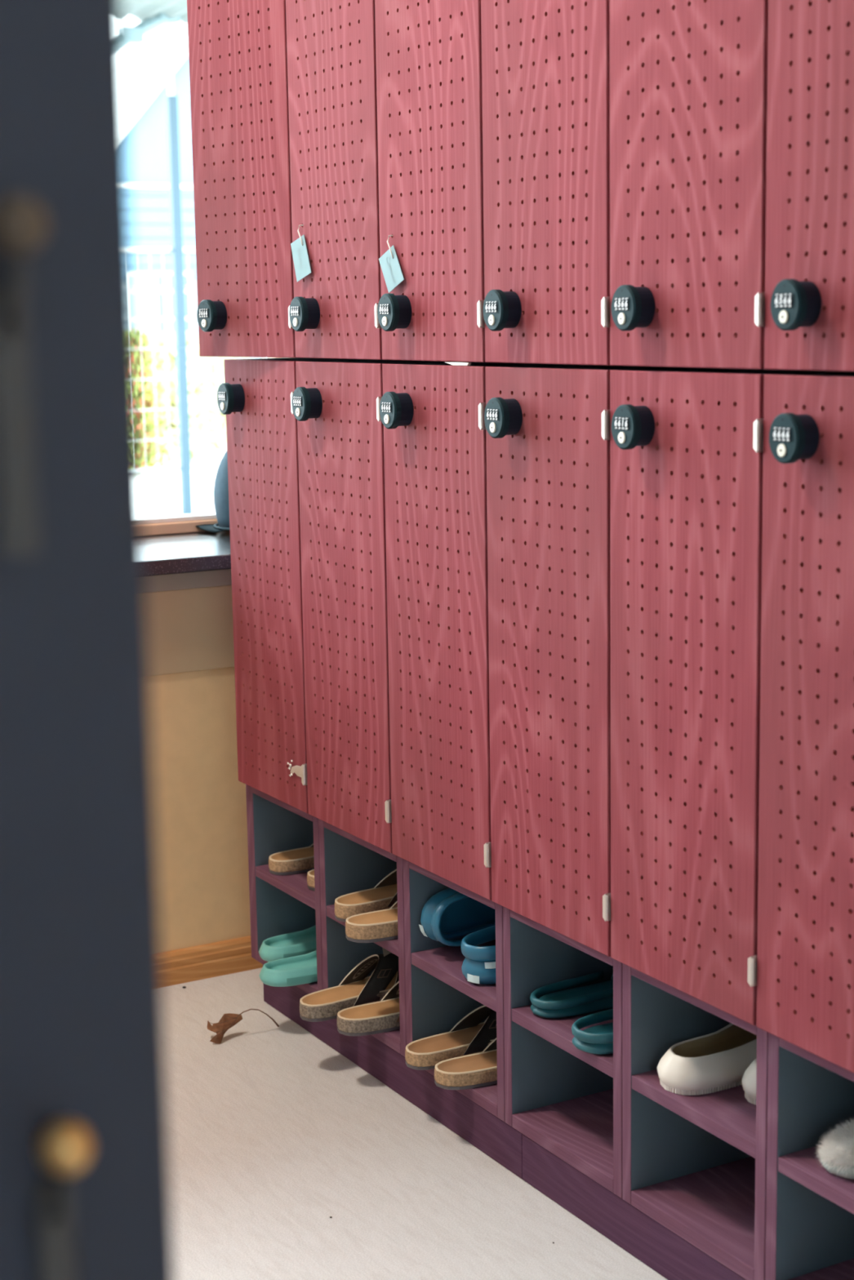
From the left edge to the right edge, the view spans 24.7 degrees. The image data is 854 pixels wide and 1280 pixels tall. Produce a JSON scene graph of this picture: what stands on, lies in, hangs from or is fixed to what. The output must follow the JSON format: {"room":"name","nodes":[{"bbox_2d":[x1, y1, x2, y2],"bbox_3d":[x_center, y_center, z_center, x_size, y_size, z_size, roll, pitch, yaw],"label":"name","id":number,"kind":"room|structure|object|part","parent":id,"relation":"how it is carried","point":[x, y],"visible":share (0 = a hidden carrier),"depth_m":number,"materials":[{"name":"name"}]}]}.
{"room":"locker room","nodes":[
{"label":"locker room","id":0,"kind":"room"},
{"bbox_2d":[148,666,250,952],"bbox_3d":[-1.331,-0.958,3.228,2.770,3.400,0.355,-6,11,-29],"label":"wall","id":1,"kind":"structure","parent":0,"point":[199,797],"depth_m":3.74,"materials":[{"name":"beige paint"}]},
{"bbox_2d":[144,568,231,592],"bbox_3d":[-1.186,-0.032,3.246,2.660,0.034,0.010,-6,11,-29],"label":"trim","id":2,"kind":"structure","parent":1,"relation":"attached to","point":[220,577],"depth_m":3.66,"materials":[{"name":"beige paint"}]},
{"bbox_2d":[145,585,234,675],"bbox_3d":[-1.186,0.064,3.264,2.660,0.158,0.004,-6,11,-29],"label":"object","id":3,"kind":"structure","parent":1,"relation":"attached to","point":[188,629],"depth_m":3.68,"materials":[{"name":"beige paint"}]},
{"bbox_2d":[142,357,275,576],"bbox_3d":[-1.197,-1.246,3.270,2.300,2.351,0.460,-6,11,-29],"label":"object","id":4,"kind":"structure","parent":1,"relation":"in","point":[171,544],"depth_m":3.79,"materials":[{"name":"stone"}]},
{"bbox_3d":[-1.273,-0.152,3.623,2.300,0.023,0.075,-6,11,-29],"label":"frame rail","id":5,"kind":"part","parent":4,"relation":"part of","materials":[{"name":"brown wood"}]},
{"bbox_3d":[-1.177,-0.100,3.462,2.298,0.028,0.460,-6,11,-29],"label":"sill","id":6,"kind":"part","parent":4,"relation":"part of","materials":[{"name":"black stone"}]},
{"bbox_2d":[195,451,230,533],"bbox_3d":[-0.371,-0.325,4.008,0.276,0.195,0.179,6,12,35],"label":"cap","id":7,"kind":"object","parent":4,"relation":"on","point":[220,492],"visible":0.26,"depth_m":3.95,"materials":[{"name":"blue fabric"}]},
{"bbox_3d":[-0.343,-0.321,3.988,0.199,0.180,0.175,6,12,35],"label":"crown","id":8,"kind":"part","parent":7,"relation":"part of","materials":[{"name":"blue fabric"}]},
{"bbox_2d":[160,935,262,987],"bbox_3d":[-1.208,0.712,3.346,2.755,0.064,0.016,-6,11,-29],"label":"baseboard","id":9,"kind":"structure","parent":1,"relation":"attached to","point":[211,960],"depth_m":3.78,"materials":[{"name":"orange wood"}]},
{"bbox_2d":[161,968,667,1279],"bbox_3d":[-0.020,1.091,1.337,3.000,0.060,4.745,-6,11,-29],"label":"floor","id":10,"kind":"structure","parent":0,"point":[273,1133],"depth_m":2.89,"materials":[{"name":"white laminate"}]},
{"bbox_2d":[0,0,173,1279],"bbox_3d":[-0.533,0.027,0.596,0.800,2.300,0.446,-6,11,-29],"label":"door","id":11,"kind":"structure","parent":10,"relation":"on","point":[85,1178],"depth_m":0.61,"materials":[{"name":"grey paint"}]},
{"bbox_3d":[-0.121,-0.105,0.572,0.006,0.032,0.017,-6,11,-29],"label":"hook arm","id":12,"kind":"part","parent":11,"relation":"part of","materials":[{"name":"grey paint"}]},
{"bbox_3d":[-0.125,-0.065,0.586,0.012,0.080,0.004,-6,11,-29],"label":"hook plate","id":13,"kind":"part","parent":11,"relation":"part of","materials":[{"name":"grey paint"}]},
{"bbox_3d":[-0.118,-0.120,0.563,0.017,0.017,0.017,-6,11,-29],"label":"knob","id":14,"kind":"part","parent":11,"relation":"part of","materials":[{"name":"brown metal"}]},
{"bbox_3d":[-0.120,0.214,0.632,0.012,0.080,0.004,-6,11,-29],"label":"hook plate","id":15,"kind":"part","parent":11,"relation":"part of","materials":[{"name":"grey paint"}]},
{"bbox_3d":[-0.117,0.174,0.619,0.006,0.032,0.017,-6,11,-29],"label":"hook arm","id":16,"kind":"part","parent":11,"relation":"part of","materials":[{"name":"grey paint"}]},
{"bbox_3d":[-0.113,0.159,0.610,0.017,0.017,0.017,-6,11,-29],"label":"knob","id":17,"kind":"part","parent":11,"relation":"part of","materials":[{"name":"gold metal"}]},
{"bbox_2d":[207,1008,279,1043],"bbox_3d":[-0.332,0.682,3.479,0.140,0.048,0.045,-6,11,-29],"label":"dry leaf","id":18,"kind":"object","parent":10,"relation":"on","point":[228,1020],"visible":1,"depth_m":3.46,"materials":[{"name":"brown plant"}]},
{"bbox_3d":[-0.357,0.689,3.458,0.064,0.041,0.043,-3,10,-12],"label":"blade","id":19,"kind":"part","parent":18,"relation":"part of","materials":[{"name":"brown plant"}]},
{"bbox_2d":[262,964,522,1178],"bbox_3d":[0.090,0.683,3.358,0.400,0.072,0.898,-6,11,-29],"label":"board","id":20,"kind":"object","parent":10,"relation":"on","point":[494,1137],"visible":0.28,"depth_m":3.15,"materials":[{"name":"purple wood"}]},
{"bbox_2d":[217,357,363,994],"bbox_3d":[-0.102,0.050,3.548,0.490,1.119,0.303,-6,11,-29],"label":"locker","id":21,"kind":"object","parent":20,"relation":"on","point":[255,397],"visible":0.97,"depth_m":3.43,"materials":[{"name":"red wood"}]},
{"bbox_2d":[186,0,295,357],"bbox_3d":[-0.133,-0.887,3.382,0.524,0.772,0.303,-6,11,-29],"label":"locker","id":22,"kind":"object","parent":21,"relation":"on","point":[237,54],"visible":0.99,"depth_m":3.29,"materials":[{"name":"red wood"}]},
{"bbox_3d":[-0.277,-0.102,3.418,0.018,0.772,0.285,-6,11,-29],"label":"door","id":23,"kind":"part","parent":21,"relation":"part of","materials":[{"name":"red wood"}]},
{"bbox_3d":[-0.146,0.029,3.679,0.434,1.118,0.029,-6,11,-29],"label":"panel","id":24,"kind":"part","parent":21,"relation":"part of","materials":[{"name":"brown wood"}]},
{"bbox_2d":[255,864,315,909],"bbox_3d":[-0.069,0.426,3.623,0.434,0.019,0.249,-6,11,-29],"label":"shoe shelf","id":25,"kind":"object","parent":21,"relation":"attached to","point":[295,886],"depth_m":3.53,"materials":[{"name":"wood"}]},
{"bbox_2d":[258,924,316,961],"bbox_3d":[-0.192,0.539,3.651,0.270,0.081,0.109,-6,11,-28],"label":"clog","id":26,"kind":"object","parent":21,"relation":"in","point":[301,942],"visible":0.33,"depth_m":3.60,"materials":[{"name":"teal rubber"}]},
{"bbox_3d":[-0.067,0.589,3.650,0.434,0.020,0.249,-6,11,-29],"label":"panel","id":27,"kind":"part","parent":21,"relation":"part of","materials":[{"name":"wood"}]},
{"bbox_2d":[259,950,317,986],"bbox_3d":[-0.175,0.562,3.514,0.270,0.081,0.109,-7,11,-31],"label":"clog","id":28,"kind":"object","parent":21,"relation":"in","point":[300,969],"visible":0.33,"depth_m":3.46,"materials":[{"name":"teal rubber"}]},
{"bbox_2d":[268,843,314,875],"bbox_3d":[-0.186,0.388,3.630,0.241,0.058,0.089,-6,11,-28],"label":"sandal","id":29,"kind":"object","parent":21,"relation":"on","point":[299,860],"visible":0.29,"depth_m":3.57,"materials":[{"name":"brown"}]},
{"bbox_3d":[-0.086,-0.495,3.468,0.434,0.018,0.249,-6,11,-29],"label":"panel","id":30,"kind":"part","parent":21,"relation":"part of","materials":[{"name":"wood"}]},
{"bbox_2d":[306,869,315,891],"bbox_3d":[-0.103,0.406,3.515,0.241,0.058,0.089,-7,11,-30],"label":"sandal","id":31,"kind":"object","parent":21,"relation":"on","point":[310,876],"visible":0.04,"depth_m":3.46,"materials":[{"name":"brown"}]},
{"bbox_3d":[-0.009,0.066,3.444,0.434,1.118,0.020,-6,11,-29],"label":"panel","id":32,"kind":"part","parent":21,"relation":"part of","materials":[{"name":"brown wood"}]},
{"bbox_2d":[291,359,447,1057],"bbox_3d":[0.048,0.090,3.291,0.490,1.119,0.303,-6,11,-29],"label":"locker","id":33,"kind":"object","parent":20,"relation":"on","point":[335,404],"visible":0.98,"depth_m":3.17,"materials":[{"name":"red wood"}]},
{"bbox_2d":[285,0,382,359],"bbox_3d":[0.032,-0.848,3.133,0.490,0.772,0.303,-6,11,-29],"label":"locker","id":34,"kind":"object","parent":33,"relation":"on","point":[331,44],"visible":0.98,"depth_m":3.04,"materials":[{"name":"red wood"}]},
{"bbox_2d":[290,224,311,281],"bbox_3d":[-0.202,-0.627,3.154,0.014,0.092,0.068,-6,11,-29],"label":"tag","id":35,"kind":"object","parent":34,"relation":"hanging from","point":[299,249],"visible":1,"depth_m":3.15,"materials":[{"name":"paper"}]},
{"bbox_3d":[-0.130,-0.062,3.165,0.018,0.772,0.295,-6,11,-29],"label":"door","id":36,"kind":"part","parent":33,"relation":"part of","materials":[{"name":"red wood"}]},
{"bbox_2d":[299,947,399,1022],"bbox_3d":[-0.108,0.566,3.352,0.261,0.124,0.089,-7,11,-33],"label":"sandal","id":37,"kind":"object","parent":33,"relation":"on","point":[355,988],"visible":0.65,"depth_m":3.33,"materials":[{"name":"brown"}]},
{"bbox_3d":[0.001,0.069,3.425,0.434,1.118,0.020,-6,11,-29],"label":"panel","id":38,"kind":"part","parent":33,"relation":"part of","materials":[{"name":"brown wood"}]},
{"bbox_2d":[326,904,398,956],"bbox_3d":[0.078,0.466,3.370,0.434,0.019,0.259,-6,11,-29],"label":"shoe shelf","id":39,"kind":"object","parent":33,"relation":"attached to","point":[392,945],"depth_m":3.22,"materials":[{"name":"wood"}]},
{"bbox_2d":[334,868,397,922],"bbox_3d":[-0.051,0.425,3.353,0.251,0.072,0.089,-7,11,-32],"label":"sandal","id":40,"kind":"object","parent":33,"relation":"on","point":[384,895],"visible":0.27,"depth_m":3.31,"materials":[{"name":"brown"}]},
{"bbox_2d":[337,980,399,1035],"bbox_3d":[-0.030,0.599,3.273,0.261,0.082,0.089,-7,11,-30],"label":"sandal","id":41,"kind":"object","parent":33,"relation":"on","point":[383,1015],"visible":0.28,"depth_m":3.23,"materials":[{"name":"brown"}]},
{"bbox_2d":[345,900,398,942],"bbox_3d":[-0.019,0.445,3.232,0.251,0.072,0.089,-7,11,-30],"label":"sandal","id":42,"kind":"object","parent":33,"relation":"on","point":[378,926],"visible":0.21,"depth_m":3.18,"materials":[{"name":"brown"}]},
{"bbox_3d":[0.061,-0.455,3.215,0.434,0.018,0.259,-6,11,-29],"label":"panel","id":43,"kind":"part","parent":33,"relation":"part of","materials":[{"name":"wood"}]},
{"bbox_3d":[0.080,0.629,3.397,0.434,0.020,0.259,-6,11,-29],"label":"panel","id":44,"kind":"part","parent":33,"relation":"part of","materials":[{"name":"wood"}]},
{"bbox_3d":[0.140,0.106,3.187,0.434,1.118,0.020,-6,11,-29],"label":"panel","id":45,"kind":"part","parent":33,"relation":"part of","materials":[{"name":"brown wood"}]},
{"bbox_2d":[379,361,562,1121],"bbox_3d":[0.197,0.131,3.034,0.490,1.119,0.302,-6,11,-29],"label":"locker","id":46,"kind":"object","parent":20,"relation":"on","point":[432,414],"visible":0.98,"depth_m":2.91,"materials":[{"name":"red wood"}]},
{"bbox_2d":[374,0,485,362],"bbox_3d":[0.181,-0.808,2.876,0.490,0.772,0.302,-6,11,-29],"label":"locker","id":47,"kind":"object","parent":46,"relation":"on","point":[428,52],"visible":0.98,"depth_m":2.79,"materials":[{"name":"red wood"}]},
{"bbox_2d":[378,235,404,293],"bbox_3d":[-0.051,-0.560,2.899,0.014,0.086,0.073,-6,11,-29],"label":"tag","id":48,"kind":"object","parent":47,"relation":"hanging from","point":[388,261],"visible":1,"depth_m":2.90,"materials":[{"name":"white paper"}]},
{"bbox_3d":[0.019,-0.021,2.908,0.018,0.772,0.295,-6,11,-29],"label":"door","id":49,"kind":"part","parent":46,"relation":"part of","materials":[{"name":"red wood"}]},
{"bbox_3d":[0.151,0.109,3.168,0.434,1.118,0.020,-6,11,-29],"label":"panel","id":50,"kind":"part","parent":46,"relation":"part of","materials":[{"name":"brown wood"}]},
{"bbox_2d":[404,1004,496,1070],"bbox_3d":[0.079,0.626,3.132,0.261,0.072,0.089,-6,11,-28],"label":"sandal","id":51,"kind":"object","parent":46,"relation":"on","point":[469,1036],"visible":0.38,"depth_m":3.10,"materials":[{"name":"brown"}]},
{"bbox_2d":[411,939,496,1011],"bbox_3d":[0.227,0.507,3.113,0.434,0.019,0.259,-6,11,-29],"label":"shoe shelf","id":52,"kind":"object","parent":46,"relation":"attached to","point":[441,961],"depth_m":3.06,"materials":[{"name":"wood"}]},
{"bbox_2d":[418,888,495,946],"bbox_3d":[0.117,0.431,3.132,0.261,0.107,0.093,-7,11,-31],"label":"clog","id":53,"kind":"object","parent":46,"relation":"on","point":[449,914],"visible":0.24,"depth_m":3.11,"materials":[{"name":"blue rubber"}]},
{"bbox_2d":[444,361,471,365],"bbox_3d":[0.044,-0.394,2.779,0.005,0.005,0.067,-6,11,-29],"label":"paper scrap","id":54,"kind":"object","parent":46,"relation":"on","point":[451,363],"visible":1,"depth_m":2.77,"materials":[{"name":"white paper"}]},
{"bbox_3d":[0.229,0.669,3.140,0.434,0.020,0.259,-6,11,-29],"label":"panel","id":55,"kind":"part","parent":46,"relation":"part of","materials":[{"name":"wood"}]},
{"bbox_2d":[434,1037,497,1089],"bbox_3d":[0.132,0.640,3.041,0.261,0.072,0.089,-6,11,-28],"label":"sandal","id":56,"kind":"object","parent":46,"relation":"on","point":[475,1070],"visible":0.28,"depth_m":2.99,"materials":[{"name":"brown"}]},
{"bbox_3d":[0.211,-0.415,2.958,0.434,0.018,0.259,-6,11,-29],"label":"panel","id":57,"kind":"part","parent":46,"relation":"part of","materials":[{"name":"wood"}]},
{"bbox_2d":[461,925,496,984],"bbox_3d":[0.173,0.467,3.022,0.260,0.090,0.107,-7,11,-30],"label":"clog","id":58,"kind":"object","parent":46,"relation":"on","point":[478,966],"visible":0.17,"depth_m":2.96,"materials":[{"name":"blue rubber"}]},
{"bbox_3d":[0.289,0.147,2.930,0.434,1.118,0.020,-6,11,-29],"label":"panel","id":59,"kind":"part","parent":46,"relation":"part of","materials":[{"name":"brown wood"}]},
{"bbox_2d":[522,1133,745,1279],"bbox_3d":[0.526,0.801,2.606,0.400,0.072,0.854,-6,11,-29],"label":"board","id":60,"kind":"object","parent":10,"relation":"on","point":[670,1255],"visible":0.43,"depth_m":2.67,"materials":[{"name":"purple wood"}]},
{"bbox_2d":[484,364,689,1198],"bbox_3d":[0.346,0.171,2.777,0.490,1.119,0.303,-6,11,-29],"label":"locker","id":61,"kind":"object","parent":60,"relation":"on","point":[548,426],"visible":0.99,"depth_m":2.66,"materials":[{"name":"red wood"}]},
{"bbox_2d":[480,0,609,365],"bbox_3d":[0.330,-0.767,2.619,0.490,0.772,0.303,-6,11,-29],"label":"locker","id":62,"kind":"object","parent":61,"relation":"on","point":[545,64],"visible":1,"depth_m":2.53,"materials":[{"name":"red wood"}]},
{"bbox_3d":[0.168,0.019,2.651,0.018,0.772,0.295,-6,11,-29],"label":"door","id":63,"kind":"part","parent":61,"relation":"part of","materials":[{"name":"red wood"}]},
{"bbox_3d":[0.300,0.150,2.912,0.434,1.118,0.020,-6,11,-29],"label":"panel","id":64,"kind":"part","parent":61,"relation":"part of","materials":[{"name":"brown wood"}]},
{"bbox_2d":[511,1004,613,1077],"bbox_3d":[0.376,0.547,2.856,0.434,0.019,0.259,-6,11,-29],"label":"shoe shelf","id":65,"kind":"object","parent":61,"relation":"attached to","point":[557,1031],"depth_m":2.78,"materials":[{"name":"wood"}]},
{"bbox_3d":[0.379,0.710,2.883,0.434,0.020,0.259,-6,11,-29],"label":"panel","id":66,"kind":"part","parent":61,"relation":"part of","materials":[{"name":"wood"}]},
{"bbox_2d":[529,970,613,1017],"bbox_3d":[0.265,0.503,2.877,0.250,0.065,0.097,-5,10,-22],"label":"slipper","id":67,"kind":"object","parent":61,"relation":"on","point":[597,997],"visible":0.48,"depth_m":2.84,"materials":[{"name":"teal rubber"}]},
{"bbox_2d":[571,1008,613,1054],"bbox_3d":[0.322,0.524,2.739,0.260,0.067,0.107,-6,11,-29],"label":"clog","id":68,"kind":"object","parent":61,"relation":"on","point":[598,1039],"visible":0.23,"depth_m":2.69,"materials":[{"name":"teal rubber"}]},
{"bbox_3d":[0.360,-0.374,2.701,0.434,0.018,0.259,-6,11,-29],"label":"panel","id":69,"kind":"part","parent":61,"relation":"part of","materials":[{"name":"wood"}]},
{"bbox_3d":[0.439,0.187,2.673,0.434,1.118,0.020,-6,11,-29],"label":"panel","id":70,"kind":"part","parent":61,"relation":"part of","materials":[{"name":"brown wood"}]},
{"bbox_2d":[609,367,845,1279],"bbox_3d":[0.496,0.212,2.520,0.490,1.119,0.303,-6,11,-29],"label":"locker","id":71,"kind":"object","parent":60,"relation":"on","point":[686,444],"visible":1,"depth_m":2.40,"materials":[{"name":"red wood"}]},
{"bbox_3d":[0.449,0.190,2.655,0.434,1.118,0.020,-6,11,-29],"label":"panel","id":72,"kind":"part","parent":71,"relation":"part of","materials":[{"name":"brown wood"}]},
{"bbox_2d":[609,0,768,368],"bbox_3d":[0.479,-0.727,2.362,0.490,0.772,0.303,-6,11,-29],"label":"locker","id":73,"kind":"object","parent":71,"relation":"on","point":[688,78],"visible":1,"depth_m":2.28,"materials":[{"name":"red wood"}]},
{"bbox_3d":[0.318,0.060,2.394,0.018,0.772,0.295,-6,11,-29],"label":"door","id":74,"kind":"part","parent":71,"relation":"part of","materials":[{"name":"red wood"}]},
{"bbox_3d":[0.528,0.750,2.626,0.434,0.020,0.259,-6,11,-29],"label":"panel","id":75,"kind":"part","parent":71,"relation":"part of","materials":[{"name":"wood"}]},
{"bbox_2d":[631,1069,755,1158],"bbox_3d":[0.526,0.588,2.599,0.434,0.019,0.259,-6,11,-29],"label":"shoe shelf","id":76,"kind":"object","parent":71,"relation":"attached to","point":[726,1114],"depth_m":2.50,"materials":[{"name":"wood"}]},
{"bbox_2d":[657,1022,756,1095],"bbox_3d":[0.430,0.528,2.612,0.284,0.097,0.118,-6,11,-27],"label":"shoe","id":77,"kind":"object","parent":71,"relation":"on","point":[718,1060],"visible":0.38,"depth_m":2.55,"materials":[{"name":"beige leather"}]},
{"bbox_3d":[0.509,-0.334,2.444,0.434,0.018,0.259,-6,11,-29],"label":"panel","id":78,"kind":"part","parent":71,"relation":"part of","materials":[{"name":"wood"}]},
{"bbox_2d":[741,1057,756,1104],"bbox_3d":[0.542,0.536,2.545,0.284,0.100,0.111,-5,10,-24],"label":"clog","id":79,"kind":"object","parent":71,"relation":"on","point":[748,1079],"visible":0.22,"depth_m":2.50,"materials":[{"name":"beige"}]},
{"bbox_3d":[0.588,0.228,2.416,0.434,1.118,0.020,-6,11,-29],"label":"panel","id":80,"kind":"part","parent":71,"relation":"part of","materials":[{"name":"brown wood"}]},
{"bbox_2d":[755,371,853,1279],"bbox_3d":[0.645,0.252,2.263,0.490,1.119,0.303,-6,11,-29],"label":"locker","id":81,"kind":"object","parent":60,"relation":"on","point":[805,949],"visible":1,"depth_m":2.21,"materials":[{"name":"red wood"}]},
{"bbox_2d":[764,0,853,371],"bbox_3d":[0.629,-0.686,2.105,0.490,0.772,0.303,-6,11,-29],"label":"locker","id":82,"kind":"object","parent":81,"relation":"on","point":[809,315],"visible":1,"depth_m":2.10,"materials":[{"name":"red wood"}]},
{"bbox_2d":[777,1144,853,1213],"bbox_3d":[0.675,0.628,2.342,0.434,0.019,0.259,-6,11,-29],"label":"shoe shelf","id":83,"kind":"object","parent":81,"relation":"attached to","point":[798,1163],"depth_m":2.31,"materials":[{"name":"wood"}]},
{"bbox_3d":[0.677,0.791,2.369,0.434,0.020,0.259,-6,11,-29],"label":"panel","id":84,"kind":"part","parent":81,"relation":"part of","materials":[{"name":"wood"}]},
{"bbox_3d":[0.659,-0.293,2.187,0.434,0.018,0.259,-6,11,-29],"label":"panel","id":85,"kind":"part","parent":81,"relation":"part of","materials":[{"name":"wood"}]},
{"bbox_2d":[815,1115,853,1179],"bbox_3d":[0.580,0.590,2.342,0.266,0.059,0.116,-6,11,-29],"label":"slipper","id":86,"kind":"object","parent":81,"relation":"on","point":[836,1153],"visible":1,"depth_m":2.29,"materials":[{"name":"grey"}]},
{"label":"outside","id":87,"kind":"structure","parent":0,"visible":0},
{"bbox_2d":[140,436,226,519],"bbox_3d":[-3.941,-2.715,24.736,65.000,0.080,39.430,-6,11,-29],"label":"ground","id":88,"kind":"structure","parent":87,"point":[160,490],"depth_m":15.02,"materials":[{"name":"white"}]},
{"bbox_2d":[134,327,165,473],"bbox_3d":[-2.588,-2.021,16.564,0.719,1.285,0.768,-1,10,0],"label":"shrub","id":89,"kind":"object","parent":88,"relation":"on","point":[148,394],"visible":0.18,"depth_m":16.45,"materials":[{"name":"yellow plant"}]},
{"bbox_2d":[120,0,187,95],"bbox_3d":[-1.605,-2.826,12.145,5.000,4.226,2.300,-6,11,-29],"label":"canopy","id":90,"kind":"object","parent":88,"relation":"on","point":[153,15],"visible":0.24,"depth_m":12.95,"materials":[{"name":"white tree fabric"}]},
{"bbox_2d":[137,328,218,462],"bbox_3d":[-2.374,-2.233,17.805,0.942,1.223,0.911,-6,11,-29],"label":"shrub","id":91,"kind":"object","parent":88,"relation":"on","point":[161,359],"visible":0.49,"depth_m":17.67,"materials":[{"name":"yellow plant"}]},
{"bbox_2d":[131,95,241,515],"bbox_3d":[-1.644,-2.191,12.882,12.062,2.730,0.090,-6,11,-29],"label":"wire fence","id":92,"kind":"object","parent":88,"relation":"on","point":[177,251],"visible":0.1,"depth_m":12.86,"materials":[{"name":"blue metal"}]},
{"bbox_3d":[-1.665,-2.571,12.845,12.000,0.022,0.028,-6,11,-29],"label":"rail","id":93,"kind":"part","parent":92,"relation":"part of","materials":[{"name":"silver metal"}]},
{"bbox_3d":[-1.636,-2.189,12.869,0.062,2.730,0.060,-6,11,-29],"label":"post","id":94,"kind":"part","parent":92,"relation":"part of","materials":[{"name":"blue metal"}]},
{"bbox_3d":[-1.641,-1.156,13.083,12.000,0.022,0.028,-6,11,-29],"label":"rail","id":95,"kind":"part","parent":92,"relation":"part of","materials":[{"name":"silver metal"}]},
{"bbox_2d":[121,15,261,437],"bbox_3d":[-2.572,-5.933,24.738,7.300,6.220,6.320,-6,11,-29],"label":"sky","id":96,"kind":"structure","parent":88,"relation":"on","point":[144,64],"depth_m":21.19,"materials":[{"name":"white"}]},
{"bbox_3d":[-3.128,-3.878,21.128,0.250,0.160,0.005,-6,11,-29],"label":"pane","id":97,"kind":"part","parent":96,"relation":"part of","materials":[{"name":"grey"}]},
{"bbox_3d":[-3.124,-3.636,21.169,0.250,0.270,0.005,-6,11,-29],"label":"pane","id":98,"kind":"part","parent":96,"relation":"part of","materials":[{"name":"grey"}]},
{"bbox_3d":[-3.119,-3.326,21.221,0.250,0.300,0.005,-6,11,-29],"label":"pane","id":99,"kind":"part","parent":96,"relation":"part of","materials":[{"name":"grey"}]},
{"bbox_3d":[-2.894,-3.904,21.260,0.110,0.160,0.005,-6,11,-29],"label":"pane","id":100,"kind":"part","parent":96,"relation":"part of","materials":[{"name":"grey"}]},
{"bbox_3d":[-2.890,-3.663,21.301,0.110,0.270,0.005,-6,11,-29],"label":"pane","id":101,"kind":"part","parent":96,"relation":"part of","materials":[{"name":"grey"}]},
{"bbox_3d":[-2.884,-3.352,21.353,0.110,0.300,0.005,-6,11,-29],"label":"pane","id":102,"kind":"part","parent":96,"relation":"part of","materials":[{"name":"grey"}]},
{"bbox_3d":[-2.772,-3.918,21.328,0.090,0.160,0.005,-6,11,-29],"label":"pane","id":103,"kind":"part","parent":96,"relation":"part of","materials":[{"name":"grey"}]},
{"bbox_3d":[-2.768,-3.676,21.369,0.090,0.270,0.005,-6,11,-29],"label":"pane","id":104,"kind":"part","parent":96,"relation":"part of","materials":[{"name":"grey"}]},
{"bbox_3d":[-2.763,-3.365,21.421,0.090,0.300,0.005,-6,11,-29],"label":"pane","id":105,"kind":"part","parent":96,"relation":"part of","materials":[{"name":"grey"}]},
{"bbox_3d":[-2.642,-3.932,21.402,0.070,0.160,0.005,-6,11,-29],"label":"pane","id":106,"kind":"part","parent":96,"relation":"part of","materials":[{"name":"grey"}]},
{"bbox_3d":[-2.638,-3.691,21.442,0.070,0.270,0.005,-6,11,-29],"label":"pane","id":107,"kind":"part","parent":96,"relation":"part of","materials":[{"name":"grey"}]},
{"bbox_3d":[-2.633,-3.380,21.494,0.070,0.300,0.005,-6,11,-29],"label":"pane","id":108,"kind":"part","parent":96,"relation":"part of","materials":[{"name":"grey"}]},
{"bbox_2d":[176,343,250,450],"bbox_3d":[-2.079,-2.404,19.351,0.950,1.141,1.069,-6,11,-29],"label":"shrub","id":109,"kind":"object","parent":88,"relation":"on","point":[210,370],"visible":0.27,"depth_m":19.12,"materials":[{"name":"green plant"}]}
]}

